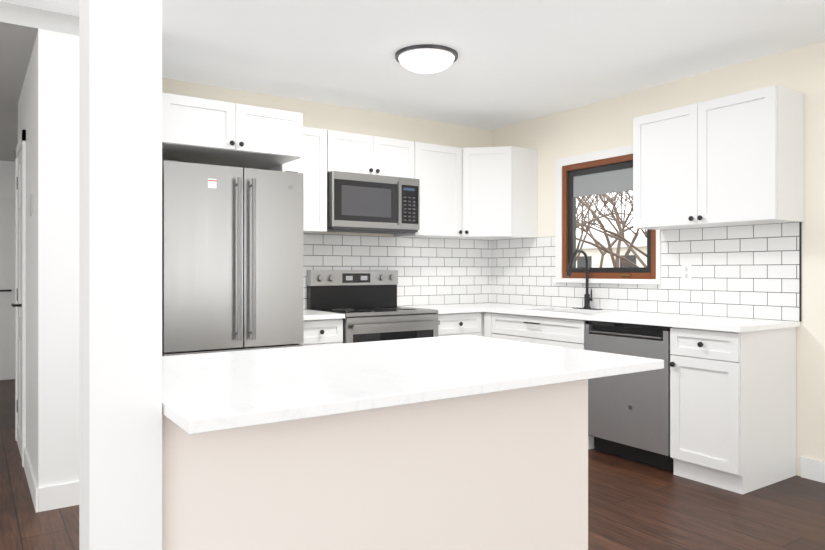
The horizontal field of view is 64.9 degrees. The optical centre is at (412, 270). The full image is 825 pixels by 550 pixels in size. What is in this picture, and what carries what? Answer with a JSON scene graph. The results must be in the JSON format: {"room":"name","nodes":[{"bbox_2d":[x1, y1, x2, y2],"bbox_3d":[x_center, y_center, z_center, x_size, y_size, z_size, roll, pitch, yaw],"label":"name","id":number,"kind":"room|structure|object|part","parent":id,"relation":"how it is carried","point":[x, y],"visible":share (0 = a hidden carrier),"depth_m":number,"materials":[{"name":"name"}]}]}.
{"room":"kitchen","nodes":[
{"label":"kitchen","id":0,"kind":"room"},
{"bbox_2d":[0,161,14,379],"bbox_3d":[-5.954,-0.055,6.394,4.400,2.550,0.150,0,0,-34],"label":"wall","id":1,"kind":"structure","parent":0,"point":[7,175],"depth_m":7.27,"materials":[{"name":"white paint"}]},
{"bbox_2d":[0,190,14,379],"bbox_3d":[-4.772,0.160,7.057,0.980,2.120,0.080,0,0,-34],"label":"hall door","id":2,"kind":"structure","parent":1,"relation":"in","point":[7,283],"depth_m":7.26,"materials":[{"name":"white wood"}]},
{"bbox_2d":[0,1,78,161],"bbox_3d":[-4.571,-1.330,4.360,4.400,0.200,4.770,0,0,-34],"label":"ceiling","id":3,"kind":"structure","parent":0,"point":[20,25],"depth_m":3.59,"materials":[{"name":"grey paint"}]},
{"bbox_2d":[18,29,78,487],"bbox_3d":[-2.152,-0.005,4.190,0.590,2.450,1.770,0,0,-34],"label":"wall","id":4,"kind":"structure","parent":0,"point":[48,111],"depth_m":3.35,"materials":[{"name":"white paint"}]},
{"bbox_2d":[11,129,31,466],"bbox_3d":[-2.527,0.170,4.153,0.069,2.100,1.330,0,0,-34],"label":"door frame","id":5,"kind":"structure","parent":4,"relation":"attached to","point":[19,305],"depth_m":4.30,"materials":[{"name":"white wood"}]},
{"bbox_2d":[17,424,40,511],"bbox_3d":[-2.402,1.160,4.020,0.013,0.120,1.797,0,0,-34],"label":"baseboard","id":6,"kind":"structure","parent":4,"relation":"attached to","point":[35,492],"depth_m":3.56,"materials":[{"name":"white wood"}]},
{"bbox_2d":[41,481,78,511],"bbox_3d":[-1.643,1.160,3.457,0.573,0.120,0.013,0,0,-34],"label":"baseboard","id":7,"kind":"structure","parent":4,"relation":"attached to","point":[46,498],"depth_m":3.33,"materials":[{"name":"white wood"}]},
{"bbox_2d":[162,78,490,236],"bbox_3d":[-0.619,-0.055,5.305,3.200,2.550,0.150,0,0,-34],"label":"wall","id":8,"kind":"structure","parent":0,"point":[341,118],"depth_m":5.30,"materials":[{"name":"beige paint"}]},
{"bbox_2d":[162,93,302,169],"bbox_3d":[-1.288,-0.902,4.324,0.911,0.295,0.714,0,0,-34],"label":"upper cabinet","id":9,"kind":"object","parent":8,"relation":"attached to","point":[205,131],"visible":0.98,"depth_m":4.09,"materials":[{"name":"white wood"}]},
{"bbox_2d":[267,126,326,233],"bbox_3d":[-0.862,-0.670,4.831,0.358,0.760,0.354,0,0,-34],"label":"upper cabinet","id":10,"kind":"object","parent":8,"relation":"attached to","point":[311,164],"visible":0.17,"depth_m":4.76,"materials":[{"name":"white wood"}]},
{"bbox_2d":[327,130,413,177],"bbox_3d":[-0.388,-0.894,5.153,0.782,0.312,0.354,0,0,-34],"label":"upper cabinet","id":11,"kind":"object","parent":8,"relation":"attached to","point":[360,153],"visible":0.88,"depth_m":5.01,"materials":[{"name":"white wood"}]},
{"bbox_2d":[326,171,419,233],"bbox_3d":[-0.370,-0.520,5.128,0.768,0.428,0.416,0,0,-34],"label":"microwave","id":12,"kind":"object","parent":11,"relation":"attached to","point":[366,203],"visible":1,"depth_m":4.94,"materials":[{"name":"grey metal"}]},
{"bbox_2d":[304,234,490,308],"bbox_3d":[-0.179,0.005,5.507,2.244,0.590,0.007,0,0,-34],"label":"backsplash","id":13,"kind":"structure","parent":8,"relation":"attached to","point":[434,271],"depth_m":5.65,"materials":[{"name":"tile"}]},
{"bbox_2d":[394,142,461,237],"bbox_3d":[0.139,-0.670,5.511,0.486,0.760,0.354,0,0,-34],"label":"upper cabinet","id":14,"kind":"object","parent":8,"relation":"attached to","point":[438,171],"visible":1,"depth_m":5.40,"materials":[{"name":"white wood"}]},
{"bbox_2d":[443,146,537,239],"bbox_3d":[0.666,-0.670,5.709,0.613,0.760,0.619,0,0,-34],"label":"upper cabinet","id":15,"kind":"object","parent":8,"relation":"attached to","point":[499,193],"visible":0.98,"depth_m":5.50,"materials":[{"name":"white wood"}]},
{"bbox_2d":[0,379,824,549],"bbox_3d":[-1.013,1.260,2.104,7.750,0.080,12.500,0,0,-34],"label":"floor","id":16,"kind":"structure","parent":0,"point":[634,505],"depth_m":3.27,"materials":[{"name":"brown wood"}]},
{"bbox_2d":[79,0,161,549],"bbox_3d":[-0.676,-0.055,1.499,0.149,2.550,0.160,0,0,-34],"label":"post","id":17,"kind":"object","parent":16,"relation":"on","point":[120,274],"visible":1,"depth_m":1.43,"materials":[{"name":"white paint"}]},
{"bbox_2d":[162,160,303,355],"bbox_3d":[-1.267,0.284,4.282,0.878,1.872,0.806,0,0,-34],"label":"fridge","id":18,"kind":"object","parent":16,"relation":"on","point":[232,258],"visible":0.62,"depth_m":3.96,"materials":[{"name":"grey metal"}]},
{"bbox_3d":[-1.269,-0.083,3.924,0.472,1.115,0.088,0,0,-34],"label":"door","id":19,"kind":"part","parent":18,"relation":"part of","materials":[{"name":"silver metal"}]},
{"bbox_3d":[-0.904,-0.083,4.173,0.400,1.115,0.088,0,0,-34],"label":"door","id":20,"kind":"part","parent":18,"relation":"part of","materials":[{"name":"silver metal"}]},
{"bbox_2d":[301,318,342,345],"bbox_3d":[-0.797,0.776,4.691,0.351,0.888,0.659,0,0,-34],"label":"base cabinet","id":21,"kind":"object","parent":16,"relation":"on","point":[323,331],"visible":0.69,"depth_m":4.46,"materials":[{"name":"white wood"}]},
{"bbox_2d":[304,309,344,319],"bbox_3d":[-0.799,0.315,4.694,0.351,0.030,0.652,0,0,-34],"label":"countertop","id":22,"kind":"structure","parent":21,"relation":"on","point":[312,315],"depth_m":4.47,"materials":[{"name":"white stone"}]},
{"bbox_2d":[307,270,439,342],"bbox_3d":[-0.295,0.608,4.980,0.795,1.225,0.710,0,0,-34],"label":"range","id":23,"kind":"object","parent":16,"relation":"on","point":[364,302],"visible":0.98,"depth_m":5.01,"materials":[{"name":"grey metal"}]},
{"bbox_2d":[162,379,587,549],"bbox_3d":[-0.208,0.776,2.266,1.476,0.888,0.822,0,0,-34],"label":"kitchen island","id":24,"kind":"object","parent":16,"relation":"on","point":[464,442],"depth_m":1.88,"materials":[{"name":"white"}]},
{"bbox_2d":[162,335,663,434],"bbox_3d":[-0.095,0.315,2.178,1.568,0.030,1.050,0,0,-34],"label":"island countertop","id":25,"kind":"structure","parent":24,"relation":"on","point":[204,393],"depth_m":1.88,"materials":[{"name":"white stone"}]},
{"bbox_2d":[438,312,485,336],"bbox_3d":[0.472,0.776,5.553,1.108,0.888,0.659,0,0,-34],"label":"base cabinet","id":26,"kind":"object","parent":16,"relation":"on","point":[468,323],"visible":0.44,"depth_m":5.14,"materials":[{"name":"white wood"}]},
{"bbox_2d":[401,303,799,343],"bbox_3d":[1.065,0.410,4.683,1.109,0.220,2.765,0,0,-34],"label":"countertop","id":27,"kind":"structure","parent":26,"relation":"on","point":[730,324],"depth_m":4.31,"materials":[{"name":"white stone"}]},
{"bbox_2d":[566,250,601,309],"bbox_3d":[1.289,0.067,5.035,0.257,0.466,0.250,0,0,-34],"label":"faucet","id":28,"kind":"object","parent":27,"relation":"on","point":[587,298],"visible":1,"depth_m":5.07,"materials":[{"name":"black metal"}]},
{"bbox_2d":[484,311,593,449],"bbox_3d":[1.120,0.776,4.999,0.662,0.888,1.041,0,0,-34],"label":"base cabinet","id":29,"kind":"object","parent":16,"relation":"on","point":[513,327],"visible":0.1,"depth_m":4.77,"materials":[{"name":"white wood"}]},
{"bbox_2d":[585,320,673,471],"bbox_3d":[1.594,0.778,4.300,0.609,0.884,0.636,0,0,-34],"label":"dishwasher","id":30,"kind":"object","parent":16,"relation":"on","point":[629,416],"visible":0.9,"depth_m":4.09,"materials":[{"name":"grey metal"}]},
{"bbox_2d":[670,327,795,493],"bbox_3d":[1.897,0.776,3.858,0.659,0.888,0.421,0,0,-34],"label":"base cabinet","id":31,"kind":"object","parent":16,"relation":"on","point":[732,411],"visible":0.98,"depth_m":3.69,"materials":[{"name":"white wood"}]},
{"bbox_2d":[0,0,824,129],"bbox_3d":[0.041,-1.380,0.554,7.750,0.100,8.750,0,0,-34],"label":"ceiling","id":32,"kind":"structure","parent":0,"point":[559,55],"depth_m":3.83,"materials":[{"name":"white paint"}]},
{"bbox_2d":[395,44,457,72],"bbox_3d":[0.086,-1.281,4.000,0.390,0.098,0.390,0,0,-34],"label":"ceiling light","id":33,"kind":"object","parent":32,"relation":"attached to","point":[427,58],"visible":1,"depth_m":3.89,"materials":[{"name":"white metal"}]},
{"bbox_2d":[491,40,824,475],"bbox_3d":[3.184,-0.055,2.690,0.150,2.550,8.750,0,0,-34],"label":"wall","id":34,"kind":"structure","parent":0,"point":[606,124],"depth_m":3.96,"materials":[{"name":"beige paint"}]},
{"bbox_2d":[553,145,660,283],"bbox_3d":[1.518,-0.405,5.034,0.090,0.928,0.898,0,0,-34],"label":"window","id":35,"kind":"structure","parent":34,"relation":"in","point":[602,162],"depth_m":5.12,"materials":[{"name":"brown wood"}]},
{"bbox_3d":[1.514,-0.393,5.031,0.080,0.863,0.808,0,0,-34],"label":"window sash","id":36,"kind":"part","parent":35,"relation":"part of","materials":[{"name":"black metal"}]},
{"bbox_2d":[491,222,800,321],"bbox_3d":[1.525,0.005,4.987,0.009,0.590,2.767,0,0,-34],"label":"backsplash","id":37,"kind":"structure","parent":34,"relation":"attached to","point":[748,271],"depth_m":4.39,"materials":[{"name":"tile"}]},
{"bbox_2d":[682,264,690,280],"bbox_3d":[1.882,0.013,4.453,0.005,0.115,0.070,0,0,-34],"label":"electrical outlet plate","id":38,"kind":"object","parent":37,"relation":"attached to","point":[686,272],"visible":1,"depth_m":4.45,"materials":[{"name":"white plastic"}]},
{"bbox_2d":[633,85,803,229],"bbox_3d":[1.898,-0.670,4.128,0.354,0.760,0.955,0,0,-34],"label":"upper cabinet","id":39,"kind":"object","parent":34,"relation":"attached to","point":[735,160],"visible":1,"depth_m":3.92,"materials":[{"name":"white wood"}]},
{"bbox_2d":[801,457,824,482],"bbox_3d":[3.939,1.160,1.432,0.013,0.120,5.822,0,0,-34],"label":"baseboard","id":40,"kind":"structure","parent":34,"relation":"attached to","point":[812,469],"depth_m":3.78,"materials":[{"name":"white wood"}]},
{"label":"outside","id":41,"kind":"structure","parent":0,"visible":0},
{"bbox_3d":[28.275,1.770,36.941,79.840,0.100,100.000,0,0,-34],"label":"ground","id":42,"kind":"structure","parent":41,"visible":0},
{"bbox_2d":[576,193,614,260],"bbox_3d":[6.859,-2.220,23.821,5.772,7.908,6.749,0,0,-34],"label":"tree","id":43,"kind":"object","parent":42,"relation":"on","point":[587,229],"depth_m":24.04,"materials":[{"name":"brown plant"}]},
{"bbox_2d":[576,191,632,227],"bbox_3d":[2.377,-0.604,10.776,4.133,4.673,4.327,0,0,-34],"label":"tree","id":44,"kind":"object","parent":42,"relation":"on","point":[589,221],"depth_m":9.78,"materials":[{"name":"brown plant"}]},
{"bbox_2d":[577,192,632,266],"bbox_3d":[4.974,-1.349,17.073,6.791,6.162,5.443,0,0,-34],"label":"tree","id":45,"kind":"object","parent":42,"relation":"on","point":[615,263],"depth_m":16.51,"materials":[{"name":"brown plant"}]},
{"bbox_2d":[576,192,639,266],"bbox_3d":[9.643,-2.345,27.608,5.283,8.223,6.403,0,0,-34],"label":"tree","id":46,"kind":"object","parent":42,"relation":"on","point":[629,250],"depth_m":28.01,"materials":[{"name":"brown plant"}]},
{"bbox_2d":[584,193,632,267],"bbox_3d":[10.793,-3.115,37.840,7.900,9.694,7.952,0,0,-34],"label":"tree","id":47,"kind":"object","parent":42,"relation":"on","point":[604,252],"depth_m":37.02,"materials":[{"name":"brown plant"}]},
{"bbox_2d":[576,232,646,267],"bbox_3d":[15.378,-0.480,45.103,8.800,4.400,16.800,0,0,-34],"label":"house","id":48,"kind":"structure","parent":42,"relation":"on","point":[592,249],"depth_m":42.62,"materials":[{"name":"white"}]},
{"bbox_2d":[576,191,646,266],"bbox_3d":[3.928,-0.878,12.275,5.153,5.244,6.234,0,0,-34],"label":"tree","id":49,"kind":"object","parent":42,"relation":"on","point":[620,235],"depth_m":12.24,"materials":[{"name":"brown plant"}]}
]}

